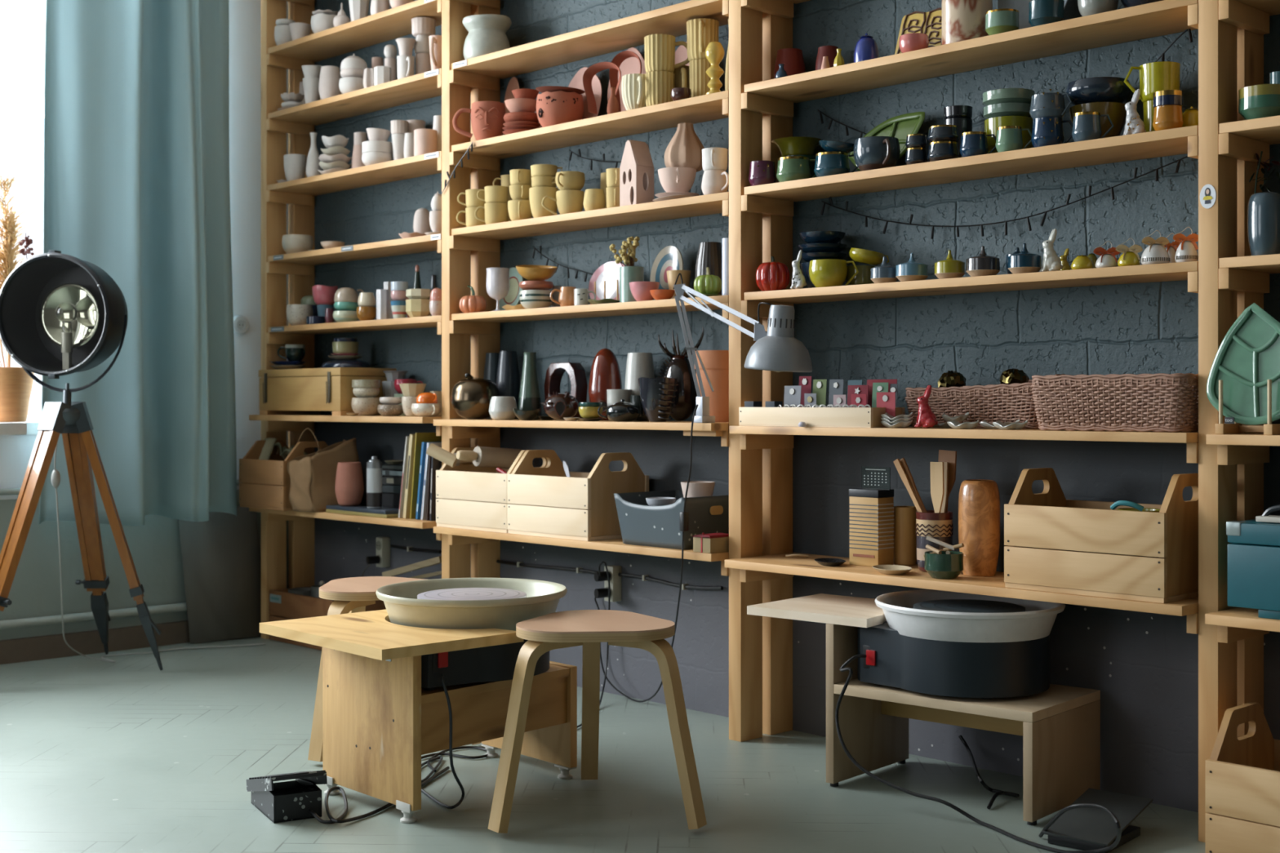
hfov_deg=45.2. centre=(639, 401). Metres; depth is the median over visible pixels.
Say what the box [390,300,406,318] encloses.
mug
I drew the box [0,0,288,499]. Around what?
wall
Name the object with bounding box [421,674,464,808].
cable
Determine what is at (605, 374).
vase
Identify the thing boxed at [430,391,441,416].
cup
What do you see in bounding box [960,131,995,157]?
mug
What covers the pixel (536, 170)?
cup
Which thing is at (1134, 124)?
rabbit figurine
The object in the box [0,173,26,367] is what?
pampas grass
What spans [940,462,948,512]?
wooden spatula
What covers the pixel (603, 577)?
plug
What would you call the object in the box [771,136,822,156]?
bowl
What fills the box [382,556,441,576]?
batten
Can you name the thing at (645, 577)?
conduit
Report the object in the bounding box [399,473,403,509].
print
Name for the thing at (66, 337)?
bulb socket
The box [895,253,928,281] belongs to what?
lidded pot
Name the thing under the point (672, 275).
cup
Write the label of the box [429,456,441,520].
book
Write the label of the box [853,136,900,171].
mug
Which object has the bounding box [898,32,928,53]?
sugar bowl
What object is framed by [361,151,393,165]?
bowl
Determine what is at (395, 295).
cup
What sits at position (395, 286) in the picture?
cup
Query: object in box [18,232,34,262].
branch
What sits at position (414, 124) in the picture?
cup
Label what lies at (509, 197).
mug
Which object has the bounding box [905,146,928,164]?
cup
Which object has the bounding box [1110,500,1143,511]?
handle
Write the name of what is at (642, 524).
storage bin
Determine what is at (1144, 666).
wall
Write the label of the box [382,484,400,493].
book
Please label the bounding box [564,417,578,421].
saucer
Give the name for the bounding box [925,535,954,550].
stick
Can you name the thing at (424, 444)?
book
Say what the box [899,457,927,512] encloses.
wooden spatula
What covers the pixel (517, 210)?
cup
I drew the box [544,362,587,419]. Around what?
vase
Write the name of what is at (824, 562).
dish
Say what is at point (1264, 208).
vase
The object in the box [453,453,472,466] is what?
rolling pin
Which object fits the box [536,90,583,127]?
bowl
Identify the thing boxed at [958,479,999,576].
vase
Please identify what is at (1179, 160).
string lights
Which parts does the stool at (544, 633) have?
leg, leg, seat, leg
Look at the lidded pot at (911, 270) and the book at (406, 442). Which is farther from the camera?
the book at (406, 442)
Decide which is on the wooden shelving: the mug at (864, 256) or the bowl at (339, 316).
the bowl at (339, 316)
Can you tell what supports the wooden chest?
on the wooden shelving
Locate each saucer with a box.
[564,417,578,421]
[577,417,603,421]
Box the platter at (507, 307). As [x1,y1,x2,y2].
[502,303,525,310]
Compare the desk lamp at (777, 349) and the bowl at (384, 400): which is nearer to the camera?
the desk lamp at (777, 349)
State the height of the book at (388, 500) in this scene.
0.078 m
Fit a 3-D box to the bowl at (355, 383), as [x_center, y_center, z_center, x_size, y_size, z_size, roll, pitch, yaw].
[-1.024,-0.068,5.740,0.105,0.029,0.105,0,0,-44]
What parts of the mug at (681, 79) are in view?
handle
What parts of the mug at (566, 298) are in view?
handle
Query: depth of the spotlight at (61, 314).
5.42 m
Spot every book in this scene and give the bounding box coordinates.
[382,463,403,470]
[382,469,402,477]
[382,475,401,485]
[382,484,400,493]
[382,492,399,508]
[398,436,408,517]
[402,434,415,518]
[409,432,441,519]
[415,441,441,519]
[420,442,441,519]
[426,455,431,520]
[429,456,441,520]
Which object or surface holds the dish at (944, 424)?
on the wooden shelving
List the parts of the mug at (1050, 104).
handle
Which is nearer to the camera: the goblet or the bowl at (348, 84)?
the goblet
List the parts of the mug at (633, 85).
handle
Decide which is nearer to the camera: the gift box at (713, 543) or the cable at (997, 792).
the cable at (997, 792)
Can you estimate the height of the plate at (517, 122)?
0.013 m
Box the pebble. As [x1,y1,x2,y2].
[798,422,806,426]
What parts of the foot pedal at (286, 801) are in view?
tread plate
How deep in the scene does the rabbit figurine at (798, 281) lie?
4.20 m
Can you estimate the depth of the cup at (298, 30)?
6.08 m
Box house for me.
[619,139,653,206]
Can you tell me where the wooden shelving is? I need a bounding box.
[248,0,1279,842]
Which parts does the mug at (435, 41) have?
handle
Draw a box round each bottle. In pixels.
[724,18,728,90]
[820,56,830,69]
[833,48,844,66]
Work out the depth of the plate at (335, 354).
5.93 m
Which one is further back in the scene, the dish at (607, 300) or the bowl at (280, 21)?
the bowl at (280, 21)
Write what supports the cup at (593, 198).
on the wooden shelving
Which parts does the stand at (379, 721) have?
board leg, board leg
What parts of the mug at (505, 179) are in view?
handle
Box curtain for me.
[38,0,236,525]
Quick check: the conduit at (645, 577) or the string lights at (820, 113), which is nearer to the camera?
the string lights at (820, 113)
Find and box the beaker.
[413,128,437,155]
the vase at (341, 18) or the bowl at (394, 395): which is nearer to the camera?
the bowl at (394, 395)
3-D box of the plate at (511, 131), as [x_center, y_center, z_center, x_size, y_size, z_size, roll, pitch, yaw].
[-0.395,-0.896,5.155,0.133,0.018,0.133,0,0,-44]
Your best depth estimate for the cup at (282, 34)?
6.18 m
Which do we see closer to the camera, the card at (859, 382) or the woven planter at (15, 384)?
the card at (859, 382)
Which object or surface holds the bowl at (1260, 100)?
on the wooden shelving
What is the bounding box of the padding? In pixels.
[930,400,1036,422]
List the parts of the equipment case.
case lid, handle plate, carry handle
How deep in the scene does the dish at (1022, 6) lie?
3.86 m
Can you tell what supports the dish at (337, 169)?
on the wooden shelving
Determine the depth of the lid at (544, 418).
5.02 m
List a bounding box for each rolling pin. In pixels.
[426,443,457,467]
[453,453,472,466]
[456,446,522,468]
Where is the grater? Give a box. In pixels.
[848,466,893,566]
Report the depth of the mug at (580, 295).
4.87 m
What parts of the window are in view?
sill, sill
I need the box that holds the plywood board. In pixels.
[177,506,261,643]
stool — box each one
[307,576,480,761]
[488,609,706,833]
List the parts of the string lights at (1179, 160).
bulb, bulb, bulb, bulb, bulb, bulb, bulb, bulb, bulb, bulb, bulb, bulb, bulb, bulb, bulb, bulb, bulb, bulb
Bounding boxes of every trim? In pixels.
[0,479,242,495]
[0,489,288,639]
[0,602,186,629]
[0,620,190,664]
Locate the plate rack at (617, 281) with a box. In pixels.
[590,280,619,304]
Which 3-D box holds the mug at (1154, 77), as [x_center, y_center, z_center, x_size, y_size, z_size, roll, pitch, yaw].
[1.199,-0.739,3.572,0.107,0.084,0.105,0,0,-44]
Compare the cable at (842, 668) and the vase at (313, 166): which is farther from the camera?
the vase at (313, 166)
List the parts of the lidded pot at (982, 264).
lid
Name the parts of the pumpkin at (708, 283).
stem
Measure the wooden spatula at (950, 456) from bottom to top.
0.295 m
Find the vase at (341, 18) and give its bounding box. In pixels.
[333,2,350,26]
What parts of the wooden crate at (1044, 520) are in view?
panel, panel, panel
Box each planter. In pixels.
[0,367,34,422]
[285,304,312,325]
[619,266,644,302]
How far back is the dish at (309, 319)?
5.98 m
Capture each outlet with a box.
[375,541,381,550]
[605,569,612,581]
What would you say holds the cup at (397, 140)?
on the wooden shelving
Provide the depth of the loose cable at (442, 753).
4.14 m
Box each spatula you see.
[563,461,570,476]
[893,458,923,512]
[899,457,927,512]
[929,462,944,512]
[937,449,956,512]
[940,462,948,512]
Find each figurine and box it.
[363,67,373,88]
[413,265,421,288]
[790,249,806,288]
[914,385,937,428]
[1039,228,1062,271]
[1059,248,1071,270]
[1122,88,1146,135]
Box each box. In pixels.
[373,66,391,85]
[692,532,728,553]
[744,401,761,407]
[765,401,782,407]
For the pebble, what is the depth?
4.09 m
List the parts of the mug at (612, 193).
handle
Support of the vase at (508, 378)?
on the wooden shelving
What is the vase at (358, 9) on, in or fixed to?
on the wooden shelving
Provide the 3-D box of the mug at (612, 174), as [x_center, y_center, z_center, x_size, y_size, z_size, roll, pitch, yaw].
[-0.073,-0.697,4.787,0.066,0.058,0.074,0,0,-44]
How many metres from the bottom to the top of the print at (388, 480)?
0.018 m
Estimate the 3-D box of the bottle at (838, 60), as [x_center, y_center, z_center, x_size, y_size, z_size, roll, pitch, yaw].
[0.534,-0.920,4.122,0.030,0.053,0.030,0,0,-44]
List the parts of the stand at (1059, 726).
tall panel, panel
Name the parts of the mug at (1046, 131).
handle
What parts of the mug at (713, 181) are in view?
handle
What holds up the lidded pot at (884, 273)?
on the wooden shelving
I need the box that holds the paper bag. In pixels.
[287,427,359,512]
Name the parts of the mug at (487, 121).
handle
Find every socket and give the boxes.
[61,332,72,369]
[233,315,248,334]
[375,537,390,567]
[604,564,621,601]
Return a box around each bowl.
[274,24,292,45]
[275,18,294,25]
[280,92,304,102]
[281,101,302,107]
[281,234,313,253]
[311,13,337,33]
[311,284,337,305]
[311,305,318,315]
[320,359,370,368]
[332,341,359,353]
[333,302,358,311]
[333,311,358,322]
[333,337,357,342]
[338,76,364,93]
[340,67,364,77]
[351,379,380,387]
[351,397,380,415]
[352,387,379,397]
[361,140,393,154]
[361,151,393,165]
[366,128,391,141]
[377,404,403,416]
[379,396,401,404]
[382,370,408,381]
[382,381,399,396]
[393,394,405,415]
[405,288,431,299]
[405,298,431,317]
[411,403,441,416]
[503,111,538,122]
[504,97,537,112]
[511,88,538,99]
[515,265,557,280]
[519,280,553,289]
[519,289,553,308]
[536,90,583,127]
[629,281,659,301]
[645,497,675,506]
[649,288,675,300]
[657,167,696,191]
[670,87,691,101]
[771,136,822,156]
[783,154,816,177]
[797,243,847,253]
[799,231,845,243]
[800,252,846,262]
[800,262,815,288]
[818,140,853,153]
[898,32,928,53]
[924,551,963,578]
[943,105,973,119]
[943,117,972,157]
[982,88,1035,106]
[982,102,1031,119]
[984,115,1032,153]
[1065,76,1131,105]
[1069,102,1126,137]
[1077,0,1119,16]
[1120,0,1163,8]
[1238,83,1279,119]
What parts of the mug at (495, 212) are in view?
handle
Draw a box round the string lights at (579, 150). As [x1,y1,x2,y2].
[568,148,621,170]
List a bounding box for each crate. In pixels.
[239,440,328,511]
[268,586,386,650]
[435,447,547,533]
[506,449,648,541]
[1004,467,1198,603]
[1204,702,1279,852]
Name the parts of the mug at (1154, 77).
handle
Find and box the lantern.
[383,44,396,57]
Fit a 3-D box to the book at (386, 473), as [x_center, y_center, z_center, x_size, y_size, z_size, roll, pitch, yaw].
[-0.852,0.263,5.703,0.151,0.026,0.180,0,0,-44]
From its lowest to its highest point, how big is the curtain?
2.545 m
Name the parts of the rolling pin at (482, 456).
handle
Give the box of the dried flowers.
[608,236,639,266]
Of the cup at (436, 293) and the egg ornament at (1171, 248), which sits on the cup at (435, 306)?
the cup at (436, 293)
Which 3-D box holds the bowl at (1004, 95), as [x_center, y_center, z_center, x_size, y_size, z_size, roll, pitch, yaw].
[0.928,-0.759,3.866,0.129,0.036,0.129,0,0,-44]
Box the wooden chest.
[258,367,396,415]
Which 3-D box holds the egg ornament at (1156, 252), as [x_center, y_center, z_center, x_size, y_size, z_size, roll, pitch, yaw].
[1.164,-0.348,3.471,0.063,0.080,0.063,0,0,2]
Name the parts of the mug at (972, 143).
handle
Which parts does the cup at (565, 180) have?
handle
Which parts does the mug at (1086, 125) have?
handle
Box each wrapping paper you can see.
[258,437,276,460]
[274,442,307,460]
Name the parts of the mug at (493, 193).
handle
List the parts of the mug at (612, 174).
handle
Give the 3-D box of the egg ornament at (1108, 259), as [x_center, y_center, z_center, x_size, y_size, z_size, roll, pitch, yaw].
[1.079,-0.341,3.550,0.052,0.064,0.052,0,0,-44]
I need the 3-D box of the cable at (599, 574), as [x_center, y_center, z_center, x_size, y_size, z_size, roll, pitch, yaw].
[-0.142,0.734,4.746,0.042,0.450,0.555,0,0,8]
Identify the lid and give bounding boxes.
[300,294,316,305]
[311,8,337,15]
[340,53,367,70]
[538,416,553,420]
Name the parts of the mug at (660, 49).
handle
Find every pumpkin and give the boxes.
[458,285,486,313]
[693,266,721,293]
[755,256,790,291]
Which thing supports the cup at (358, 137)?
on the cup at (357, 162)
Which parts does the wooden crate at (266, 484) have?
panel, panel, panel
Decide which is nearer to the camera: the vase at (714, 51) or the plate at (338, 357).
the vase at (714, 51)
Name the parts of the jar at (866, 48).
lid knob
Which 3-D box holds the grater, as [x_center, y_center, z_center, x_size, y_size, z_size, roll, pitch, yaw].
[0.628,0.307,4.131,0.071,0.265,0.114,0,0,-44]
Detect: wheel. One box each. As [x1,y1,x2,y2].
[375,577,567,690]
[857,589,1065,699]
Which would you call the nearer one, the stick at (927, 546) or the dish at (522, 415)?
the stick at (927, 546)
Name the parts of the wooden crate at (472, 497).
panel, panel, panel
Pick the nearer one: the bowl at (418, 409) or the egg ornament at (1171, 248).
the egg ornament at (1171, 248)
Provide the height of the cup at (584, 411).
0.036 m
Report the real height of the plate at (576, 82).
0.214 m
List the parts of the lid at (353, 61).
knob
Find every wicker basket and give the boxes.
[904,373,1065,429]
[1031,373,1198,432]
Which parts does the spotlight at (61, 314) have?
leg, light bulb, leg, leg, lamp cord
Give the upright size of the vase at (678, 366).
0.291 m
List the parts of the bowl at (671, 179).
handle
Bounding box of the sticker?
[1200,184,1216,208]
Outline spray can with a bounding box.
[366,456,382,508]
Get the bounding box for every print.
[271,596,279,600]
[386,478,393,483]
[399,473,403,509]
[405,455,409,488]
[430,468,432,513]
[863,468,886,485]
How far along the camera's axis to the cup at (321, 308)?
6.06 m
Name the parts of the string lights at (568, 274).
bulb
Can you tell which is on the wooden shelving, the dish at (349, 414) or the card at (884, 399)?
the dish at (349, 414)
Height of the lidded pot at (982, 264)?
0.078 m
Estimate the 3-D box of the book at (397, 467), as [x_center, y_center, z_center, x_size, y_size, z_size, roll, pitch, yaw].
[-0.852,0.241,5.703,0.150,0.016,0.180,0,0,-44]
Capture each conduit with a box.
[390,544,441,553]
[496,560,598,573]
[617,573,723,590]
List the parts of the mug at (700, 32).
handle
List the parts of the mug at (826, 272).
handle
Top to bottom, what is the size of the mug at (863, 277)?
0.062 m
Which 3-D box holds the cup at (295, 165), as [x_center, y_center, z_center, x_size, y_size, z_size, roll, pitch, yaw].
[-1.382,-0.931,6.152,0.085,0.110,0.095,0,0,-44]
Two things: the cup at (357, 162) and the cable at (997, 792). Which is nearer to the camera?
the cable at (997, 792)
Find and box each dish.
[306,315,325,324]
[317,167,346,173]
[318,153,351,163]
[319,160,351,170]
[320,146,350,155]
[321,134,348,147]
[346,413,359,415]
[384,460,403,464]
[398,231,426,238]
[512,408,541,420]
[587,297,619,304]
[693,293,722,297]
[813,558,846,566]
[848,111,924,171]
[871,564,912,574]
[880,412,912,421]
[880,415,912,424]
[880,418,912,427]
[933,421,950,427]
[942,412,968,421]
[946,419,978,428]
[979,419,1020,428]
[992,419,1027,429]
[997,0,1067,29]
[1117,507,1159,512]
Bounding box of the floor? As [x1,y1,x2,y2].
[0,636,1204,852]
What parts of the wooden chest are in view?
foot rail, lid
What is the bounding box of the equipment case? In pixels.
[1226,504,1279,619]
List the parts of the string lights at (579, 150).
bulb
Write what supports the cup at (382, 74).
on the wooden shelving
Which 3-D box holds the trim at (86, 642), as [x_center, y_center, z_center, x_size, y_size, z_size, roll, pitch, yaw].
[-3.918,0.917,4.117,6.825,0.085,0.026,0,0,-44]
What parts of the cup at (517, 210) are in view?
handle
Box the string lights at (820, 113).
[817,109,866,137]
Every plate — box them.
[269,360,306,365]
[276,179,287,182]
[277,106,291,111]
[327,355,363,359]
[330,353,359,355]
[424,231,441,235]
[432,653,440,672]
[498,267,523,310]
[502,120,541,126]
[502,124,540,129]
[502,128,532,134]
[503,76,519,134]
[535,85,585,94]
[568,66,601,119]
[588,261,624,300]
[607,47,645,111]
[649,245,683,289]
[652,194,693,201]
[654,191,699,197]
[675,41,688,66]
[862,644,869,668]
[894,7,942,54]
[1206,302,1279,425]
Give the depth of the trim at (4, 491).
5.64 m
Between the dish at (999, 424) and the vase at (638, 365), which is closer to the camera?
the dish at (999, 424)
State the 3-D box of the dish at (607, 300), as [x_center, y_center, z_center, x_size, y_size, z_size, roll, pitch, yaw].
[-0.107,-0.313,4.832,0.117,0.018,0.117,0,0,-44]
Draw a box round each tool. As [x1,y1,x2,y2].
[496,466,506,473]
[785,554,808,557]
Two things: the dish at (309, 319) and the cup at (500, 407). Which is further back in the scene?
the dish at (309, 319)
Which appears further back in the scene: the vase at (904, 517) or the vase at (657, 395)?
the vase at (657, 395)
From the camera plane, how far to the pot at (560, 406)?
4.88 m
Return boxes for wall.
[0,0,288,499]
[314,0,1279,812]
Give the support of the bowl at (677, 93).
on the wooden shelving
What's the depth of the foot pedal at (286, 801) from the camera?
3.54 m
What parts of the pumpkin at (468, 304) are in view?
stem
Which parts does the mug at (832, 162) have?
handle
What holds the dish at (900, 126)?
on the wooden shelving
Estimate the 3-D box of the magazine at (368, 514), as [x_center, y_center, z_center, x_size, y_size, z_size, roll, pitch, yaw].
[-1.003,0.409,5.666,0.110,0.012,0.401,0,0,-44]
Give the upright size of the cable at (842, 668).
0.340 m
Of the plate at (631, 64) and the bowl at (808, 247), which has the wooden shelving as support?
the plate at (631, 64)
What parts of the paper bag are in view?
rope handle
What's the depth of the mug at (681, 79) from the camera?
4.67 m
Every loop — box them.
[582,62,621,113]
[608,50,641,111]
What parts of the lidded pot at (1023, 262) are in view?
lid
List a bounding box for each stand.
[259,609,577,823]
[746,593,1100,825]
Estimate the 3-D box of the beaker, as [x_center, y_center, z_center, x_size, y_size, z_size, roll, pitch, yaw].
[-0.769,-0.925,5.511,0.083,0.097,0.083,0,0,-44]
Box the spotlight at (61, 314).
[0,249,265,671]
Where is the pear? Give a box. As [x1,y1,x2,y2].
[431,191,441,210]
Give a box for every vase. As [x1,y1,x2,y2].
[306,132,320,177]
[319,66,341,99]
[324,307,333,323]
[333,2,350,26]
[334,462,364,506]
[348,0,369,21]
[376,288,389,319]
[383,281,393,319]
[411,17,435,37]
[413,208,431,233]
[429,275,437,315]
[450,373,499,419]
[462,13,511,59]
[483,352,499,418]
[496,351,519,418]
[518,351,542,419]
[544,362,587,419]
[588,348,622,420]
[607,86,619,114]
[624,352,654,421]
[638,377,678,422]
[657,326,703,421]
[664,122,704,172]
[694,241,721,294]
[705,41,724,94]
[721,237,728,295]
[773,48,805,79]
[775,63,787,78]
[815,45,838,70]
[893,506,916,565]
[941,0,992,44]
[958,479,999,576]
[1247,191,1279,255]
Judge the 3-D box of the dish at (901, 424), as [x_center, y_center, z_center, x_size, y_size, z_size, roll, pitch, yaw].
[0.661,0.055,3.932,0.057,0.023,0.089,0,0,-44]
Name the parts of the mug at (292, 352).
handle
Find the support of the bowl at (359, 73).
on the bowl at (348, 84)
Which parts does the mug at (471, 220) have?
handle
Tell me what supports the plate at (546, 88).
in the bowl at (559, 107)
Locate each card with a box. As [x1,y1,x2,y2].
[783,385,801,407]
[799,376,811,407]
[804,393,816,407]
[813,379,826,407]
[828,379,844,407]
[833,395,846,407]
[846,379,862,407]
[847,385,868,407]
[851,394,866,407]
[866,379,897,407]
[871,382,888,407]
[876,391,895,417]
[889,383,897,407]
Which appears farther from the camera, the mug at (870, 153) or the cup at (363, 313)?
the cup at (363, 313)
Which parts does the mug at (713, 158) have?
handle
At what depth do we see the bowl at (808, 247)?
4.26 m
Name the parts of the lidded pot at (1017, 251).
lid knob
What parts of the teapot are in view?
handle, lid knob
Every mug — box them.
[277,344,305,361]
[333,287,364,302]
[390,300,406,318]
[394,378,422,394]
[428,35,441,70]
[452,101,505,140]
[456,207,485,226]
[457,188,485,207]
[474,202,508,224]
[476,185,508,203]
[493,174,511,191]
[508,191,512,221]
[550,286,576,306]
[573,288,595,305]
[600,172,607,208]
[605,186,619,208]
[606,168,619,186]
[621,73,646,110]
[644,33,688,72]
[644,71,675,106]
[673,65,689,88]
[686,17,719,61]
[688,58,711,97]
[701,169,728,195]
[702,147,728,171]
[776,155,815,182]
[808,258,858,287]
[813,151,857,177]
[846,265,875,285]
[848,247,888,265]
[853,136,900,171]
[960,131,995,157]
[995,125,1031,152]
[1029,88,1071,119]
[1031,116,1072,147]
[1071,111,1114,142]
[1124,61,1180,102]
[1142,99,1154,132]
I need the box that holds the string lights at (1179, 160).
[820,155,1187,239]
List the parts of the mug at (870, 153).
handle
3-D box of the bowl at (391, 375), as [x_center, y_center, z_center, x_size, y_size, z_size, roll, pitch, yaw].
[-0.926,-0.098,5.820,0.102,0.039,0.098,0,0,-44]
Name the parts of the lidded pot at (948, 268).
lid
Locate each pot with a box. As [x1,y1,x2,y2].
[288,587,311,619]
[389,0,413,8]
[540,391,579,420]
[680,480,715,497]
[694,350,728,422]
[870,256,897,283]
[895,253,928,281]
[934,249,964,279]
[965,245,999,276]
[1005,247,1020,274]
[1008,243,1041,273]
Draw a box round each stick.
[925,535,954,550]
[925,544,941,554]
[942,542,964,551]
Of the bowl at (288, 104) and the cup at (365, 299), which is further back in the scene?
the bowl at (288, 104)
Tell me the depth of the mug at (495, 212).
5.18 m
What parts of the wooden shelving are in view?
post, post, post, post, post, post, post, post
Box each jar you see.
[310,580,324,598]
[853,32,879,62]
[915,510,953,572]
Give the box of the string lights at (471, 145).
[441,142,473,194]
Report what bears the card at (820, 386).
in the display tray at (844, 417)
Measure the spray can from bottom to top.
0.189 m
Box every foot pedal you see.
[246,770,327,822]
[1041,788,1152,852]
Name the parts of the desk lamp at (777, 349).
arm, rod, arm, lamp shade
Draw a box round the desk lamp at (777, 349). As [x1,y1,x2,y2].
[672,272,812,422]
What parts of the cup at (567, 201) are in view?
handle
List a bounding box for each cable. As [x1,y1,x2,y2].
[308,766,448,823]
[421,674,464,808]
[421,746,488,772]
[577,561,609,728]
[594,404,697,702]
[835,653,1121,852]
[958,734,1019,809]
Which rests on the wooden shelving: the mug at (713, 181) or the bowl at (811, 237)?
the mug at (713, 181)
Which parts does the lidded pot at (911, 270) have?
lid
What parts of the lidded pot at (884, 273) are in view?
lid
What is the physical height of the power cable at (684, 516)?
0.954 m
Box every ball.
[937,370,966,390]
[999,368,1029,393]
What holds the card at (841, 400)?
in the display tray at (844, 417)
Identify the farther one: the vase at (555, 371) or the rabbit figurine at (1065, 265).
the vase at (555, 371)
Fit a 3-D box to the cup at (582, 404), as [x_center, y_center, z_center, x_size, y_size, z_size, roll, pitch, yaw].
[-0.153,0.011,4.765,0.071,0.020,0.071,0,0,-44]
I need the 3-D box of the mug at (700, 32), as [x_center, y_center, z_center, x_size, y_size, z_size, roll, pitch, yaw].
[0.196,-1.079,4.585,0.098,0.119,0.142,0,0,-21]
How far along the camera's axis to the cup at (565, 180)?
4.91 m
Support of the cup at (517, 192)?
on the cup at (517, 210)
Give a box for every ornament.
[1071,254,1093,269]
[1088,253,1097,268]
[1093,240,1119,267]
[1115,238,1142,266]
[1140,230,1169,264]
[1164,233,1180,262]
[1173,226,1198,262]
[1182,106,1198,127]
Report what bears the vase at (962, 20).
on the wooden shelving
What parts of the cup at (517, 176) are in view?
handle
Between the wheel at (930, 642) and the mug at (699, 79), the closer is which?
the wheel at (930, 642)
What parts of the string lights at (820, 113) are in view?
bulb, bulb, bulb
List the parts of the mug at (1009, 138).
handle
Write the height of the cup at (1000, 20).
0.064 m
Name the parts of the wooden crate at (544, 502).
panel, panel, panel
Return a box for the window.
[0,90,44,435]
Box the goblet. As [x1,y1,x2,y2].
[485,267,510,311]
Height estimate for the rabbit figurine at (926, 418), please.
0.109 m
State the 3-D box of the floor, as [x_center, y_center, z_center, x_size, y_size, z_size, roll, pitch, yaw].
[-0.817,1.010,1.018,7.025,0.100,9.400,0,0,-44]
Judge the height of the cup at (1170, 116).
0.056 m
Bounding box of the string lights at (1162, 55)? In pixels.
[1155,28,1192,62]
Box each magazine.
[325,509,398,518]
[326,504,399,514]
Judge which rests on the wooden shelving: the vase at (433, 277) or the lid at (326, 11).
the vase at (433, 277)
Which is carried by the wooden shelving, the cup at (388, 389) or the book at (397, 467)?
the cup at (388, 389)
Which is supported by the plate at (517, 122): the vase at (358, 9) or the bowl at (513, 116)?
the bowl at (513, 116)
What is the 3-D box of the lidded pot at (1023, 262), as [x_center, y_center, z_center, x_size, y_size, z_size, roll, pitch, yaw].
[0.932,-0.347,3.723,0.079,0.077,0.079,0,0,-24]
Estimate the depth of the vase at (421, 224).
5.64 m
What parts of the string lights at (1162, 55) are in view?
bulb, bulb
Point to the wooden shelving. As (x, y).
(1227, 279)
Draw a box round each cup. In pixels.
[284,153,306,181]
[288,22,311,40]
[298,81,305,104]
[302,65,321,78]
[302,77,319,103]
[316,304,333,316]
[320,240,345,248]
[351,144,364,168]
[353,132,366,145]
[355,306,376,320]
[357,292,375,306]
[371,57,383,68]
[384,57,395,80]
[390,120,408,133]
[390,290,407,300]
[391,133,404,159]
[391,281,408,290]
[395,37,416,55]
[396,54,414,79]
[399,383,426,396]
[401,396,417,416]
[404,133,413,158]
[406,119,425,133]
[413,34,430,53]
[415,53,431,74]
[416,392,437,403]
[429,210,441,231]
[429,300,441,315]
[430,288,441,301]
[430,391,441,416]
[488,396,516,419]
[507,200,532,221]
[509,168,532,185]
[509,184,532,199]
[528,186,558,217]
[530,164,562,177]
[531,175,556,187]
[541,190,584,214]
[555,171,585,190]
[578,406,602,417]
[579,402,602,406]
[583,188,605,210]
[606,389,632,421]
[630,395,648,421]
[666,270,691,298]
[748,160,776,186]
[905,133,927,148]
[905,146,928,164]
[927,124,959,142]
[927,140,959,161]
[985,8,1019,35]
[1028,0,1064,26]
[1152,104,1183,130]
[1153,89,1182,108]
[1269,71,1279,84]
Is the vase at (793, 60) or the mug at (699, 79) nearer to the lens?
the vase at (793, 60)
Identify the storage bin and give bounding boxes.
[613,489,728,550]
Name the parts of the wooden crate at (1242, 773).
panel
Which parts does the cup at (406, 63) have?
handle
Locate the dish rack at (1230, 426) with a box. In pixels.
[1215,379,1279,435]
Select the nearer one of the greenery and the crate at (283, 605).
the greenery
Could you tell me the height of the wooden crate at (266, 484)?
0.262 m
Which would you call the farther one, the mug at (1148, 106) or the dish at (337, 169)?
the dish at (337, 169)
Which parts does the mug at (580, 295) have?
handle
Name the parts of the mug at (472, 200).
handle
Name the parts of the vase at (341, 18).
lid knob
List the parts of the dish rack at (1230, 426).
rail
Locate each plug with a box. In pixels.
[365,555,379,564]
[594,571,610,581]
[594,587,610,598]
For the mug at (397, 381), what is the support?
on the bowl at (394, 395)
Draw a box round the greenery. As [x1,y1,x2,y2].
[1248,151,1279,193]
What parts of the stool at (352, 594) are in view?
leg, leg, seat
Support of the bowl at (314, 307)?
on the wooden shelving
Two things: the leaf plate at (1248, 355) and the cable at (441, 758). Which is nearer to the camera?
the leaf plate at (1248, 355)
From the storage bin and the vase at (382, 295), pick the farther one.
the vase at (382, 295)
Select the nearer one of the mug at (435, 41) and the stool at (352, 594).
the stool at (352, 594)
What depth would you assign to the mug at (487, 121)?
5.23 m
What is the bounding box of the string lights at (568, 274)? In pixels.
[532,245,592,281]
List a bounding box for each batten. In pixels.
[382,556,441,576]
[408,570,441,578]
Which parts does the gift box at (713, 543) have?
carton lid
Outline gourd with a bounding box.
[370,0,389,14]
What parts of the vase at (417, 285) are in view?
lid knob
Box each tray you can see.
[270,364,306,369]
[738,407,905,427]
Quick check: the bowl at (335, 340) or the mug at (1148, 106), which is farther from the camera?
the bowl at (335, 340)
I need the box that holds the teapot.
[597,399,639,421]
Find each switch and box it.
[51,469,60,488]
[437,651,448,667]
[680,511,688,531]
[866,649,875,666]
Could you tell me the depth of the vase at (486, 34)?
5.25 m

